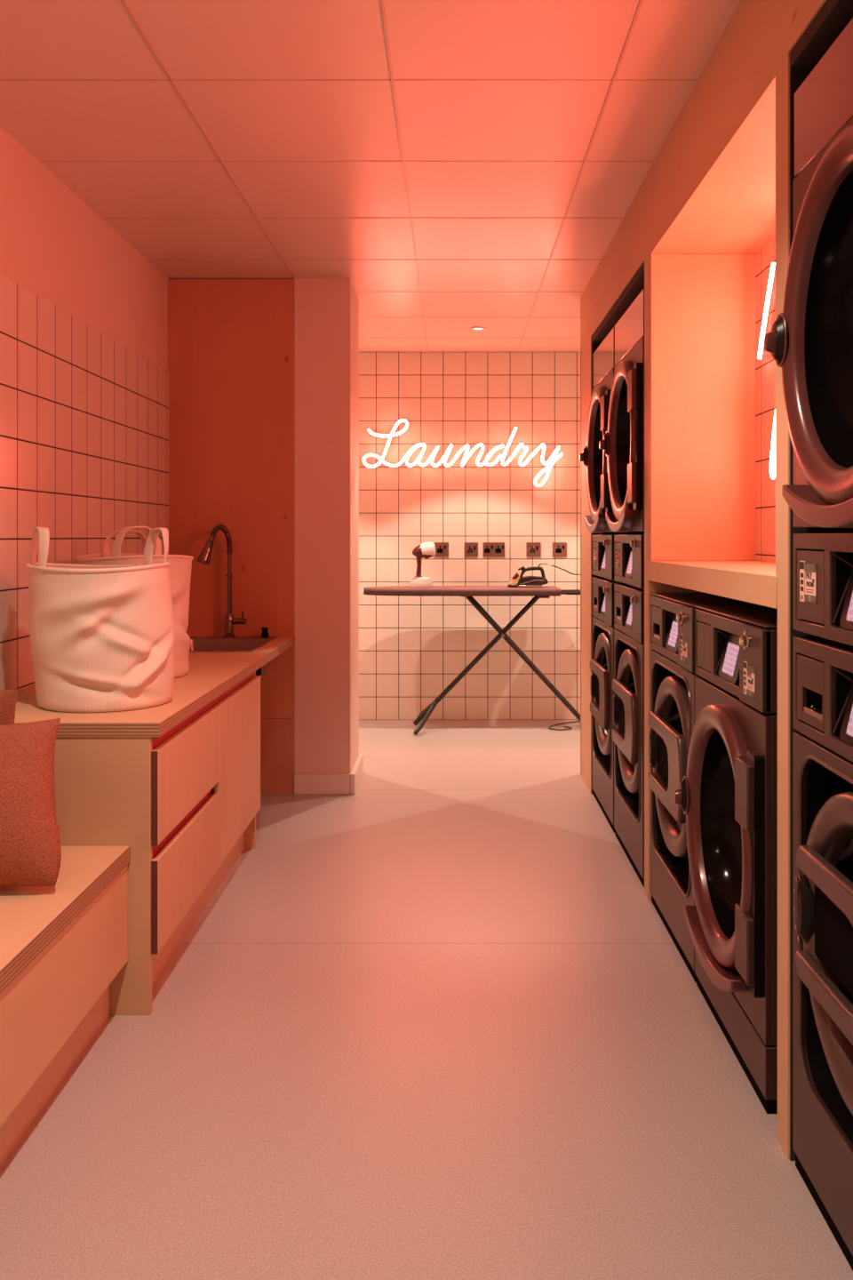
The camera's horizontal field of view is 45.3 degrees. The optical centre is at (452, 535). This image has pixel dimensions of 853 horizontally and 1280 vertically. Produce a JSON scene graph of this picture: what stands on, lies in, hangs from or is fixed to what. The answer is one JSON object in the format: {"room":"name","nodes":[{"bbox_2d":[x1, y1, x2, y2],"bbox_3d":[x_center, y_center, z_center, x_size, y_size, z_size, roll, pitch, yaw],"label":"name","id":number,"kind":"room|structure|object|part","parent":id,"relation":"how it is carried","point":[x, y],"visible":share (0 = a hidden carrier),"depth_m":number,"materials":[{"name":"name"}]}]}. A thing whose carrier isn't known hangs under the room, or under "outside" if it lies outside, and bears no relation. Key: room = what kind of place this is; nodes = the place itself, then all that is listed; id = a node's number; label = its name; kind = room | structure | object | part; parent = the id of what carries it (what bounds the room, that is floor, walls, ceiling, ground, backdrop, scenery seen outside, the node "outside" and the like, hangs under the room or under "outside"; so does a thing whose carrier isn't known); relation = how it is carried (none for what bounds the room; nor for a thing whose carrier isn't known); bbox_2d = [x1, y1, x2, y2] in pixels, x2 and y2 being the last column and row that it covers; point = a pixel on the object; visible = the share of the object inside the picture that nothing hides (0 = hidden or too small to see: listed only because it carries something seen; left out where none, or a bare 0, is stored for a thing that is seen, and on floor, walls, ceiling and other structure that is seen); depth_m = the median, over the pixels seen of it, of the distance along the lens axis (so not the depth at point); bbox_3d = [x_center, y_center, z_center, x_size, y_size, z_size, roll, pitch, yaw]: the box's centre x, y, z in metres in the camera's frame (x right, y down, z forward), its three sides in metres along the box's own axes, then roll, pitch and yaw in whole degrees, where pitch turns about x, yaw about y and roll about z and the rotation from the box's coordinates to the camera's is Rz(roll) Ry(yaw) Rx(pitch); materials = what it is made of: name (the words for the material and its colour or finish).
{"room":"laundry","nodes":[
{"label":"laundry","id":0,"kind":"room"},
{"bbox_2d":[0,126,167,370],"bbox_3d":[-1.384,0.000,1.529,0.120,2.400,6.458,0,0,0],"label":"wall","id":1,"kind":"structure","parent":0,"point":[53,245],"depth_m":3.56,"materials":[{"name":"beige paint"}]},
{"bbox_2d":[0,273,168,689],"bbox_3d":[-1.321,-0.133,1.579,0.006,1.265,6.357,0,0,0],"label":"wall tiles","id":2,"kind":"structure","parent":1,"relation":"attached to","point":[84,415],"depth_m":3.47,"materials":[{"name":"white tile"}]},
{"bbox_2d":[0,0,740,351],"bbox_3d":[0.025,-1.240,2.534,4.050,0.080,8.467,0,0,0],"label":"ceiling","id":3,"kind":"structure","parent":0,"point":[40,39],"depth_m":3.01,"materials":[{"name":"beige paint"}]},
{"bbox_2d":[0,0,697,352],"bbox_3d":[0.025,-1.199,2.534,3.850,0.006,8.267,0,0,0],"label":"ceiling grid","id":4,"kind":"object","parent":3,"relation":"attached to","point":[124,3],"depth_m":2.99,"materials":[{"name":"beige metal"}]},
{"bbox_2d":[471,327,485,330],"bbox_3d":[0.150,-1.196,5.900,0.084,0.008,0.084,0,0,0],"label":"recessed light","id":5,"kind":"object","parent":3,"relation":"in","point":[472,328],"visible":1,"depth_m":5.90,"materials":[{"name":"beige paint"}]},
{"bbox_2d":[0,720,852,1279],"bbox_3d":[0.025,1.240,2.534,4.050,0.080,8.467,0,0,0],"label":"floor","id":6,"kind":"structure","parent":0,"point":[438,1021],"depth_m":2.27,"materials":[{"name":"white concrete"}]},
{"bbox_2d":[0,845,130,1167],"bbox_3d":[-1.064,0.988,0.829,0.516,0.425,3.458,0,0,0],"label":"bench","id":7,"kind":"object","parent":6,"relation":"on","point":[63,944],"visible":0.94,"depth_m":2.14,"materials":[{"name":"brown wood"}]},
{"bbox_2d":[0,688,18,725],"bbox_3d":[-1.169,0.566,2.486,0.268,0.418,0.091,0,0,27],"label":"cushion","id":8,"kind":"object","parent":7,"relation":"on","point":[8,698],"visible":0.28,"depth_m":2.44,"materials":[{"name":"fabric"}]},
{"bbox_2d":[0,718,61,887],"bbox_3d":[-1.053,0.596,2.284,0.416,0.357,0.209,0,0,6],"label":"cushion","id":9,"kind":"object","parent":7,"relation":"on","point":[30,851],"visible":1,"depth_m":2.23,"materials":[{"name":"fabric"}]},
{"bbox_2d":[54,667,261,1015],"bbox_3d":[-1.027,0.852,3.272,0.574,0.697,1.425,0,0,0],"label":"base cabinet","id":10,"kind":"object","parent":6,"relation":"on","point":[185,800],"visible":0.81,"depth_m":2.67,"materials":[{"name":"brown wood"}]},
{"bbox_3d":[-1.036,0.852,2.570,0.557,0.697,0.020,0,0,0],"label":"panel","id":11,"kind":"part","parent":10,"relation":"part of","materials":[{"name":"brown wood"}]},
{"bbox_2d":[14,636,295,736],"bbox_3d":[-1.024,0.485,3.656,0.585,0.035,2.200,0,0,0],"label":"countertop","id":12,"kind":"structure","parent":10,"relation":"on","point":[210,675],"depth_m":2.88,"materials":[{"name":"brown wood"}]},
{"bbox_2d":[25,527,175,712],"bbox_3d":[-0.982,0.221,2.863,0.395,0.492,0.373,0,0,-13],"label":"laundry bag","id":13,"kind":"object","parent":12,"relation":"on","point":[102,637],"visible":1,"depth_m":2.72,"materials":[{"name":"beige fabric"}]},
{"bbox_3d":[-1.121,0.048,2.782,0.031,0.146,0.148,0,0,-33],"label":"handle","id":14,"kind":"part","parent":13,"relation":"part of","materials":[{"name":"beige fabric"}]},
{"bbox_3d":[-0.852,0.049,2.965,0.031,0.147,0.150,0,0,-39],"label":"handle","id":15,"kind":"part","parent":13,"relation":"part of","materials":[{"name":"beige fabric"}]},
{"bbox_2d":[73,525,193,678],"bbox_3d":[-1.061,0.218,3.418,0.380,0.499,0.380,0,0,-20],"label":"laundry bag","id":16,"kind":"object","parent":12,"relation":"on","point":[180,568],"visible":0.38,"depth_m":3.34,"materials":[{"name":"beige fabric"}]},
{"bbox_3d":[-1.134,0.042,3.560,0.165,0.128,0.026,0,0,-27],"label":"handle","id":17,"kind":"part","parent":16,"relation":"part of","materials":[{"name":"beige fabric"}]},
{"bbox_3d":[-1.005,0.037,3.262,0.152,0.139,0.031,0,0,-20],"label":"handle","id":18,"kind":"part","parent":16,"relation":"part of","materials":[{"name":"beige fabric"}]},
{"bbox_2d":[196,524,246,637],"bbox_3d":[-1.054,0.205,4.649,0.225,0.518,0.090,0,0,-29],"label":"faucet","id":19,"kind":"object","parent":12,"relation":"on","point":[204,556],"visible":1,"depth_m":4.67,"materials":[{"name":"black metal"}]},
{"bbox_3d":[-0.980,0.373,4.676,0.067,0.062,0.029,0,0,14],"label":"lever","id":20,"kind":"part","parent":19,"relation":"part of","materials":[{"name":"silver metal"}]},
{"bbox_2d":[189,636,278,678],"bbox_3d":[-1.008,0.541,4.428,0.405,0.154,0.615,0,0,0],"label":"sink","id":21,"kind":"object","parent":12,"relation":"in","point":[198,644],"visible":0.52,"depth_m":4.62,"materials":[{"name":"silver metal"}]},
{"bbox_2d":[261,627,268,637],"bbox_3d":[-0.862,0.443,4.700,0.034,0.042,0.034,0,0,0],"label":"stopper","id":22,"kind":"object","parent":21,"relation":"on","point":[265,634],"visible":1,"depth_m":4.69,"materials":[{"name":"black"}]},
{"bbox_3d":[-0.749,0.933,2.905,0.016,0.235,0.675,0,0,0],"label":"drawer","id":23,"kind":"part","parent":10,"relation":"part of","materials":[{"name":"brown wood"}]},
{"bbox_3d":[-0.749,0.659,2.905,0.016,0.238,0.675,0,0,0],"label":"drawer","id":24,"kind":"part","parent":10,"relation":"part of","materials":[{"name":"brown wood"}]},
{"bbox_3d":[-0.770,0.666,3.252,0.010,0.327,1.343,0,0,0],"label":"recess rail","id":25,"kind":"part","parent":10,"relation":"part of","materials":[{"name":"red"}]},
{"bbox_3d":[-0.749,0.795,3.419,0.016,0.511,0.346,0,0,0],"label":"door","id":26,"kind":"part","parent":10,"relation":"part of","materials":[{"name":"brown wood"}]},
{"bbox_3d":[-1.036,0.852,3.935,0.557,0.697,0.020,0,0,0],"label":"panel","id":27,"kind":"part","parent":10,"relation":"part of","materials":[{"name":"brown wood"}]},
{"bbox_3d":[-0.749,0.795,3.770,0.016,0.511,0.348,0,0,0],"label":"door","id":28,"kind":"part","parent":10,"relation":"part of","materials":[{"name":"brown wood"}]},
{"bbox_2d":[168,279,295,793],"bbox_3d":[-1.029,0.002,4.767,0.590,2.396,0.018,0,0,0],"label":"wall panel","id":29,"kind":"object","parent":6,"relation":"on","point":[231,342],"visible":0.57,"depth_m":4.76,"materials":[{"name":"red wood"}]},
{"bbox_2d":[295,278,359,773],"bbox_3d":[-1.188,0.000,4.968,1.425,2.400,0.423,0,0,0],"label":"wall pier","id":30,"kind":"object","parent":6,"relation":"on","point":[327,309],"visible":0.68,"depth_m":4.76,"materials":[{"name":"beige paint"}]},
{"bbox_2d":[294,753,363,794],"bbox_3d":[-0.594,1.153,4.968,0.283,0.095,0.453,0,0,0],"label":"baseboard","id":31,"kind":"object","parent":30,"relation":"attached to","point":[304,783],"visible":1,"depth_m":4.74,"materials":[{"name":"beige paint"}]},
{"bbox_2d":[359,585,580,735],"bbox_3d":[0.194,0.759,6.345,1.590,0.879,0.448,0,0,0],"label":"ironing board","id":32,"kind":"object","parent":6,"relation":"on","point":[468,592],"visible":0.91,"depth_m":6.31,"materials":[{"name":"red"}]},
{"bbox_2d":[390,541,435,587],"bbox_3d":[-0.251,0.177,6.376,0.296,0.284,0.114,0,0,6],"label":"steamer","id":33,"kind":"object","parent":32,"relation":"on","point":[426,550],"visible":1,"depth_m":6.33,"materials":[{"name":"white plastic"}]},
{"bbox_3d":[-0.211,0.195,6.370,0.092,0.146,0.092,0,0,0],"label":"steamer handle","id":34,"kind":"part","parent":33,"relation":"part of","materials":[{"name":"red plastic"}]},
{"bbox_3d":[-0.154,0.122,6.345,0.065,0.046,0.036,0,0,0],"label":"steam plate","id":35,"kind":"part","parent":33,"relation":"part of","materials":[{"name":"red plastic"}]},
{"bbox_3d":[0.155,0.766,6.360,0.802,0.828,0.031,0,0,0],"label":"leg","id":36,"kind":"part","parent":32,"relation":"part of","materials":[{"name":"black metal"}]},
{"bbox_2d":[507,563,580,587],"bbox_3d":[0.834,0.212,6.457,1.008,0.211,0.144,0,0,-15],"label":"iron","id":37,"kind":"object","parent":32,"relation":"on","point":[518,580],"visible":0.88,"depth_m":6.32,"materials":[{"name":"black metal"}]},
{"bbox_3d":[0.390,0.261,6.360,0.083,0.099,0.056,0,0,0],"label":"water tank","id":38,"kind":"part","parent":37,"relation":"part of","materials":[{"name":"brown plastic"}]},
{"bbox_3d":[0.498,0.239,6.360,0.172,0.098,0.023,0,0,0],"label":"iron handle","id":39,"kind":"part","parent":37,"relation":"part of","materials":[{"name":"black"}]},
{"bbox_2d":[548,720,580,730],"bbox_3d":[1.226,1.195,6.570,1.330,0.007,0.252,0,0,-15],"label":"power cable","id":40,"kind":"object","parent":6,"relation":"on","point":[571,728],"visible":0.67,"depth_m":6.38,"materials":[{"name":"black rubber"}]},
{"bbox_2d":[579,327,625,832],"bbox_3d":[0.948,0.177,4.437,0.724,2.045,0.616,0,0,0],"label":"dryer","id":41,"kind":"object","parent":6,"relation":"on","point":[596,461],"visible":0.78,"depth_m":4.41,"materials":[{"name":"brown metal"}]},
{"bbox_3d":[0.655,0.091,4.654,0.009,0.128,0.141,0,0,0],"label":"access panel","id":42,"kind":"part","parent":41,"relation":"part of","materials":[{"name":"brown metal"}]},
{"bbox_3d":[0.655,0.283,4.654,0.009,0.121,0.141,0,0,0],"label":"dispenser drawer","id":43,"kind":"part","parent":41,"relation":"part of","materials":[{"name":"brown metal"}]},
{"bbox_3d":[0.660,-0.349,4.437,0.089,0.604,0.572,0,0,0],"label":"dryer door","id":44,"kind":"part","parent":41,"relation":"part of","materials":[{"name":"red"}]},
{"bbox_3d":[0.706,-0.349,4.437,0.128,0.479,0.454,0,0,0],"label":"door glass","id":45,"kind":"part","parent":41,"relation":"part of","materials":[{"name":"black glass"}]},
{"bbox_3d":[0.638,0.679,4.430,0.024,0.243,0.472,0,0,0],"label":"door handle","id":46,"kind":"part","parent":41,"relation":"part of","materials":[{"name":"brown"}]},
{"bbox_3d":[0.698,0.683,4.437,0.104,0.530,0.530,0,0,0],"label":"washer door","id":47,"kind":"part","parent":41,"relation":"part of","materials":[{"name":"brown"}]},
{"bbox_3d":[0.650,0.701,4.437,0.009,0.616,0.539,0,0,0],"label":"opening trim","id":48,"kind":"part","parent":41,"relation":"part of","materials":[{"name":"brown"}]},
{"bbox_3d":[0.709,0.683,4.437,0.053,0.390,0.390,0,0,0],"label":"door glass","id":49,"kind":"part","parent":41,"relation":"part of","materials":[{"name":"black glass"}]},
{"bbox_3d":[0.635,0.028,4.224,0.022,0.027,0.027,0,0,0],"label":"lock knob","id":50,"kind":"part","parent":41,"relation":"part of","materials":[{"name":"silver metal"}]},
{"bbox_3d":[0.635,0.224,4.224,0.022,0.027,0.027,0,0,0],"label":"lock knob","id":51,"kind":"part","parent":41,"relation":"part of","materials":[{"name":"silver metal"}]},
{"bbox_3d":[0.653,0.087,4.215,0.018,0.182,0.172,0,0,0],"label":"panel","id":52,"kind":"part","parent":41,"relation":"part of","materials":[{"name":"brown metal"}]},
{"bbox_3d":[0.653,0.280,4.215,0.018,0.175,0.172,0,0,0],"label":"panel","id":53,"kind":"part","parent":41,"relation":"part of","materials":[{"name":"brown metal"}]},
{"bbox_2d":[600,288,644,887],"bbox_3d":[0.948,0.177,3.794,0.724,2.045,0.616,0,0,0],"label":"dryer","id":54,"kind":"object","parent":6,"relation":"on","point":[623,443],"visible":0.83,"depth_m":3.75,"materials":[{"name":"brown metal"}]},
{"bbox_3d":[0.655,0.091,4.011,0.009,0.128,0.141,0,0,0],"label":"access panel","id":55,"kind":"part","parent":54,"relation":"part of","materials":[{"name":"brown metal"}]},
{"bbox_3d":[0.655,0.283,4.011,0.009,0.121,0.141,0,0,0],"label":"dispenser drawer","id":56,"kind":"part","parent":54,"relation":"part of","materials":[{"name":"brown metal"}]},
{"bbox_3d":[0.660,-0.349,3.794,0.089,0.604,0.572,0,0,0],"label":"dryer door","id":57,"kind":"part","parent":54,"relation":"part of","materials":[{"name":"black metal"}]},
{"bbox_3d":[0.706,-0.349,3.794,0.128,0.479,0.454,0,0,0],"label":"door glass","id":58,"kind":"part","parent":54,"relation":"part of","materials":[{"name":"black glass"}]},
{"bbox_3d":[0.638,0.679,3.787,0.024,0.243,0.472,0,0,0],"label":"door handle","id":59,"kind":"part","parent":54,"relation":"part of","materials":[{"name":"brown"}]},
{"bbox_3d":[0.698,0.683,3.794,0.104,0.530,0.530,0,0,0],"label":"washer door","id":60,"kind":"part","parent":54,"relation":"part of","materials":[{"name":"brown"}]},
{"bbox_3d":[0.650,0.701,3.794,0.009,0.616,0.539,0,0,0],"label":"opening trim","id":61,"kind":"part","parent":54,"relation":"part of","materials":[{"name":"brown"}]},
{"bbox_3d":[0.709,0.683,3.794,0.053,0.390,0.390,0,0,0],"label":"door glass","id":62,"kind":"part","parent":54,"relation":"part of","materials":[{"name":"black glass"}]},
{"bbox_3d":[0.635,0.028,3.581,0.022,0.027,0.027,0,0,0],"label":"lock knob","id":63,"kind":"part","parent":54,"relation":"part of","materials":[{"name":"silver metal"}]},
{"bbox_3d":[0.635,0.224,3.581,0.022,0.027,0.027,0,0,0],"label":"lock knob","id":64,"kind":"part","parent":54,"relation":"part of","materials":[{"name":"silver metal"}]},
{"bbox_3d":[0.653,0.087,3.572,0.018,0.182,0.172,0,0,0],"label":"panel","id":65,"kind":"part","parent":54,"relation":"part of","materials":[{"name":"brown metal"}]},
{"bbox_3d":[0.653,0.280,3.572,0.018,0.175,0.172,0,0,0],"label":"panel","id":66,"kind":"part","parent":54,"relation":"part of","materials":[{"name":"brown metal"}]},
{"bbox_2d":[648,592,759,983],"bbox_3d":[0.967,0.693,3.052,0.686,1.014,0.616,0,0,0],"label":"washing machine","id":67,"kind":"object","parent":6,"relation":"on","point":[671,719],"visible":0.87,"depth_m":3.06,"materials":[{"name":"black metal"}]},
{"bbox_3d":[0.655,0.285,3.269,0.009,0.117,0.141,0,0,0],"label":"dispenser drawer","id":68,"kind":"part","parent":67,"relation":"part of","materials":[{"name":"brown metal"}]},
{"bbox_3d":[0.638,0.679,3.045,0.024,0.243,0.472,0,0,0],"label":"door handle","id":69,"kind":"part","parent":67,"relation":"part of","materials":[{"name":"brown"}]},
{"bbox_3d":[0.698,0.683,3.052,0.104,0.530,0.530,0,0,0],"label":"washer door","id":70,"kind":"part","parent":67,"relation":"part of","materials":[{"name":"brown"}]},
{"bbox_3d":[0.650,0.701,3.052,0.009,0.616,0.539,0,0,0],"label":"opening trim","id":71,"kind":"part","parent":67,"relation":"part of","materials":[{"name":"brown"}]},
{"bbox_3d":[0.709,0.683,3.052,0.053,0.390,0.390,0,0,0],"label":"door glass","id":72,"kind":"part","parent":67,"relation":"part of","materials":[{"name":"black glass"}]},
{"bbox_3d":[0.635,0.228,2.839,0.022,0.027,0.027,0,0,0],"label":"lock knob","id":73,"kind":"part","parent":67,"relation":"part of","materials":[{"name":"silver metal"}]},
{"bbox_3d":[0.653,0.281,2.830,0.018,0.171,0.172,0,0,0],"label":"panel","id":74,"kind":"part","parent":67,"relation":"part of","materials":[{"name":"brown metal"}]},
{"bbox_3d":[0.978,0.189,3.052,0.654,0.005,0.614,0,0,0],"label":"panel","id":75,"kind":"part","parent":67,"relation":"part of","materials":[{"name":"brown metal"}]},
{"bbox_2d":[580,0,852,1160],"bbox_3d":[0.998,0.000,1.804,0.704,2.400,6.707,0,0,0],"label":"housing","id":76,"kind":"object","parent":6,"relation":"on","point":[718,188],"visible":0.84,"depth_m":3.32,"materials":[{"name":"brown wood"}]},
{"bbox_3d":[0.656,0.135,4.957,0.020,2.131,0.400,0,0,0],"label":"panel","id":77,"kind":"part","parent":76,"relation":"part of","materials":[{"name":"brown wood"}]},
{"bbox_2d":[648,560,777,608],"bbox_3d":[0.815,0.113,2.699,0.341,0.065,1.331,0,0,0],"label":"shelf","id":78,"kind":"object","parent":76,"relation":"attached to","point":[751,581],"visible":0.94,"depth_m":2.57,"materials":[{"name":"brown wood"}]},
{"bbox_2d":[673,605,777,1113],"bbox_3d":[0.948,0.693,2.428,0.724,1.014,0.616,0,0,0],"label":"washing machine","id":79,"kind":"object","parent":6,"relation":"on","point":[727,796],"visible":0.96,"depth_m":2.30,"materials":[{"name":"black metal"}]},
{"bbox_3d":[0.655,0.285,2.646,0.009,0.117,0.141,0,0,0],"label":"access panel","id":80,"kind":"part","parent":79,"relation":"part of","materials":[{"name":"brown metal"}]},
{"bbox_3d":[0.660,0.703,2.428,0.089,0.604,0.572,0,0,0],"label":"dryer door","id":81,"kind":"part","parent":79,"relation":"part of","materials":[{"name":"black"}]},
{"bbox_3d":[0.706,0.703,2.428,0.128,0.479,0.454,0,0,0],"label":"door glass","id":82,"kind":"part","parent":79,"relation":"part of","materials":[{"name":"black glass"}]},
{"bbox_3d":[0.980,1.116,2.428,0.660,0.108,0.616,0,0,0],"label":"kick panel","id":83,"kind":"part","parent":79,"relation":"part of","materials":[{"name":"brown metal"}]},
{"bbox_3d":[0.978,0.189,2.428,0.654,0.005,0.614,0,0,0],"label":"panel","id":84,"kind":"part","parent":79,"relation":"part of","materials":[{"name":"brown metal"}]},
{"bbox_3d":[0.635,0.228,2.215,0.022,0.027,0.027,0,0,0],"label":"lock knob","id":85,"kind":"part","parent":79,"relation":"part of","materials":[{"name":"silver metal"}]},
{"bbox_3d":[0.653,0.281,2.206,0.018,0.171,0.172,0,0,0],"label":"panel","id":86,"kind":"part","parent":79,"relation":"part of","materials":[{"name":"brown metal"}]},
{"bbox_2d":[763,17,852,1271],"bbox_3d":[0.948,0.177,1.643,0.724,2.045,0.616,0,0,0],"label":"dryer","id":87,"kind":"object","parent":6,"relation":"on","point":[812,340],"visible":1,"depth_m":1.80,"materials":[{"name":"black metal"}]},
{"bbox_3d":[0.655,0.091,1.861,0.009,0.128,0.141,0,0,0],"label":"access panel","id":88,"kind":"part","parent":87,"relation":"part of","materials":[{"name":"brown metal"}]},
{"bbox_3d":[0.655,0.283,1.861,0.009,0.121,0.141,0,0,0],"label":"dispenser drawer","id":89,"kind":"part","parent":87,"relation":"part of","materials":[{"name":"brown metal"}]},
{"bbox_3d":[0.660,-0.349,1.643,0.089,0.604,0.572,0,0,0],"label":"dryer door","id":90,"kind":"part","parent":87,"relation":"part of","materials":[{"name":"black metal"}]},
{"bbox_3d":[0.638,0.679,1.636,0.024,0.243,0.472,0,0,0],"label":"door handle","id":91,"kind":"part","parent":87,"relation":"part of","materials":[{"name":"brown"}]},
{"bbox_3d":[0.650,0.701,1.643,0.009,0.616,0.539,0,0,0],"label":"opening trim","id":92,"kind":"part","parent":87,"relation":"part of","materials":[{"name":"brown"}]},
{"bbox_3d":[0.698,0.683,1.643,0.104,0.530,0.530,0,0,0],"label":"washer door","id":93,"kind":"part","parent":87,"relation":"part of","materials":[{"name":"brown"}]},
{"bbox_3d":[0.706,-0.349,1.643,0.128,0.479,0.454,0,0,0],"label":"door glass","id":94,"kind":"part","parent":87,"relation":"part of","materials":[{"name":"black glass"}]},
{"bbox_3d":[0.709,0.683,1.643,0.053,0.390,0.390,0,0,0],"label":"door glass","id":95,"kind":"part","parent":87,"relation":"part of","materials":[{"name":"black glass"}]},
{"bbox_2d":[359,352,580,719],"bbox_3d":[0.025,0.000,6.717,3.850,2.400,0.100,0,0,0],"label":"wall","id":96,"kind":"structure","parent":0,"point":[412,649],"depth_m":6.67,"materials":[{"name":"tile"}]},
{"bbox_2d":[434,542,448,556],"bbox_3d":[-0.071,0.088,6.661,0.096,0.093,0.012,0,0,0],"label":"wall socket","id":97,"kind":"object","parent":96,"relation":"attached to","point":[442,548],"visible":0.9,"depth_m":6.66,"materials":[{"name":"brown metal"}]},
{"bbox_2d":[362,418,563,487],"bbox_3d":[0.068,-0.538,6.642,1.301,0.438,0.050,0,0,0],"label":"sign","id":98,"kind":"object","parent":96,"relation":"attached to","point":[553,459],"visible":1,"depth_m":6.62,"materials":[{"name":"white glass"}]},
{"bbox_2d":[464,542,478,556],"bbox_3d":[0.124,0.088,6.661,0.088,0.093,0.012,0,0,0],"label":"wall socket","id":99,"kind":"object","parent":96,"relation":"attached to","point":[471,548],"visible":1,"depth_m":6.66,"materials":[{"name":"brown metal"}]},
{"bbox_2d":[482,542,504,556],"bbox_3d":[0.271,0.088,6.661,0.142,0.093,0.012,0,0,0],"label":"wall socket","id":100,"kind":"object","parent":96,"relation":"attached to","point":[489,548],"visible":1,"depth_m":6.66,"materials":[{"name":"brown metal"}]},
{"bbox_2d":[526,542,540,556],"bbox_3d":[0.530,0.088,6.661,0.092,0.093,0.012,0,0,0],"label":"wall socket","id":101,"kind":"object","parent":96,"relation":"attached to","point":[532,548],"visible":1,"depth_m":6.66,"materials":[{"name":"brown metal"}]},
{"bbox_2d":[552,542,567,556],"bbox_3d":[0.701,0.088,6.661,0.092,0.093,0.012,0,0,0],"label":"wall socket","id":102,"kind":"object","parent":96,"relation":"attached to","point":[559,548],"visible":1,"depth_m":6.66,"materials":[{"name":"brown metal"}]},
{"bbox_2d":[752,235,775,562],"bbox_3d":[0.995,-0.386,2.699,0.020,1.062,1.332,0,0,0],"label":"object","id":103,"kind":"object","parent":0,"point":[765,368],"visible":0.11,"depth_m":3.23,"materials":[{"name":"tile"}]},
{"bbox_2d":[757,262,775,359],"bbox_3d":[0.967,-0.676,3.085,0.040,0.270,0.175,0,0,0],"label":"sign","id":104,"kind":"object","parent":103,"relation":"attached to","point":[764,332],"depth_m":3.10,"materials":[{"name":"white"}]},
{"bbox_2d":[769,409,775,479],"bbox_3d":[0.967,-0.268,3.023,0.040,0.201,0.050,0,0,0],"label":"sign","id":105,"kind":"object","parent":103,"relation":"attached to","point":[772,461],"depth_m":3.02,"materials":[{"name":"white"}]}
]}

